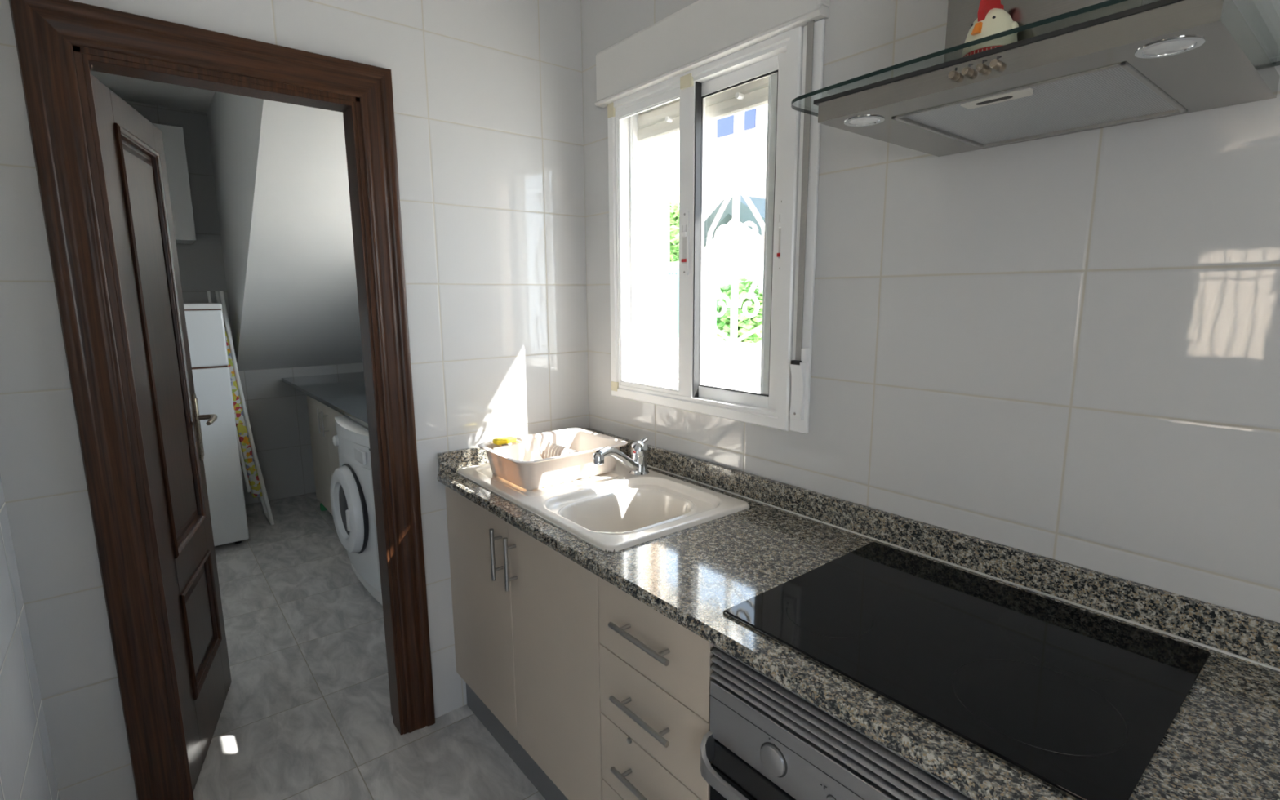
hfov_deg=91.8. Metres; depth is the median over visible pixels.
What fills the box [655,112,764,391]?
window grille
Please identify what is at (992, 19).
timer
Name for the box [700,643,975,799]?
oven
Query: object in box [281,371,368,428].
countertop
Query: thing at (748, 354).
wall
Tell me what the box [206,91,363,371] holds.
ceiling
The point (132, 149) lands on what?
door
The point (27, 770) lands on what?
wall
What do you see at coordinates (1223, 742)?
countertop
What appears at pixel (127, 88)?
ceiling
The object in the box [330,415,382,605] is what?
washing machine
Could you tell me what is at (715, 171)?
building
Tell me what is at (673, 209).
tree
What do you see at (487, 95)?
wall
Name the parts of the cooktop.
edge trim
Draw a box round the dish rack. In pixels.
[477,427,627,490]
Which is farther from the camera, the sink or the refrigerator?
the refrigerator
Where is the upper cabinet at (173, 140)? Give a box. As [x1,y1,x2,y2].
[151,123,195,244]
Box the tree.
[669,197,679,318]
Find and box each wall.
[0,0,589,799]
[0,475,59,799]
[124,100,364,505]
[580,0,1279,622]
[642,135,666,381]
[666,337,761,386]
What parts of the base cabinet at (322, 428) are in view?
door, handle, handle, door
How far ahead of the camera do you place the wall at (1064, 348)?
1.20 m
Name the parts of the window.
sash, sash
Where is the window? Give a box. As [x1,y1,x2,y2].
[607,26,803,431]
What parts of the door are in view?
panel, panel moulding, handle plate, panel, panel moulding, handle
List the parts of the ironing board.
leg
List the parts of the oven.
handle, door glass, door, knob, control panel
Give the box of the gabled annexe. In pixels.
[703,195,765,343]
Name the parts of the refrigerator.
panel, door gap trim, freezer door, door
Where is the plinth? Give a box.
[466,683,568,799]
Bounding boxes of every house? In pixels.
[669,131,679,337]
[704,104,768,220]
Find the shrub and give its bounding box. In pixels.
[715,277,763,342]
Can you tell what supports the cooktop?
in the countertop at (1223, 742)
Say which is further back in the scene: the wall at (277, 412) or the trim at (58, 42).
the wall at (277, 412)
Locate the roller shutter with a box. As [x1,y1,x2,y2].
[595,0,829,433]
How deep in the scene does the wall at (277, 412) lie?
4.38 m
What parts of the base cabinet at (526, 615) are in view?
door, handle, handle, door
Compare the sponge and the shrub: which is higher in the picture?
the shrub
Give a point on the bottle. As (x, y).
(322, 508)
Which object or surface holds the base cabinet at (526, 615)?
on the floor
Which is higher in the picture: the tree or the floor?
the tree
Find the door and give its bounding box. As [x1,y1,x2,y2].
[90,74,231,791]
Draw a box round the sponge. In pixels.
[493,435,516,444]
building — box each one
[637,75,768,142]
[666,133,755,191]
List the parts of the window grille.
cross rail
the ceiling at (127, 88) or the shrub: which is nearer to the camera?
the ceiling at (127, 88)
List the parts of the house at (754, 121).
pane, pane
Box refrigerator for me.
[183,302,248,546]
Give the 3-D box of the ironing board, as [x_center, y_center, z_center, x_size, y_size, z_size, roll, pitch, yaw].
[-2.588,0.055,4.003,0.201,1.493,0.461,-8,12,-38]
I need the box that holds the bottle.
[320,502,327,511]
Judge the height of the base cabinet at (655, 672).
0.703 m
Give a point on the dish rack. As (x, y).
(541, 460)
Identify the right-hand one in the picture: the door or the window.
the window
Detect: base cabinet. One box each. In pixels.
[306,395,343,515]
[444,485,602,799]
[598,576,715,799]
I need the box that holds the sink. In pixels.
[457,460,749,551]
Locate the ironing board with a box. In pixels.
[206,290,274,525]
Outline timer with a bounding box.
[962,0,1018,57]
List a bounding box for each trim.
[8,0,435,799]
[639,378,759,393]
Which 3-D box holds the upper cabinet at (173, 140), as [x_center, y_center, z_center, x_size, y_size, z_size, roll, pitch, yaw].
[-3.054,-1.285,3.675,0.610,0.654,0.332,-8,12,-38]
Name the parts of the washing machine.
programme knob, door handle, control panel, panel, detergent drawer, kick panel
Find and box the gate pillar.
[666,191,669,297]
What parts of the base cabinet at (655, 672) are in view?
drawer, handle, handle, handle, drawer, drawer, drawer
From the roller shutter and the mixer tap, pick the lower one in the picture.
the mixer tap
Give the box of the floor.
[193,492,545,799]
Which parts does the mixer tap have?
spout, lever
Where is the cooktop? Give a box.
[723,542,1210,799]
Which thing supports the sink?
in the countertop at (1223, 742)
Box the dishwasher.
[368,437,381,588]
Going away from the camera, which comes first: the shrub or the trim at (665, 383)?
the trim at (665, 383)
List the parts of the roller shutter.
guide rail, guide rail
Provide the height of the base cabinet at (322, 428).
0.860 m
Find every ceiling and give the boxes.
[89,70,215,112]
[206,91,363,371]
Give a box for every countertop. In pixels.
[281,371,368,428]
[437,427,1279,799]
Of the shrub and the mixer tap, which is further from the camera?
the shrub
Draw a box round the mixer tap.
[592,436,648,475]
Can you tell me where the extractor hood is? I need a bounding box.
[791,0,1279,156]
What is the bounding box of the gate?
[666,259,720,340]

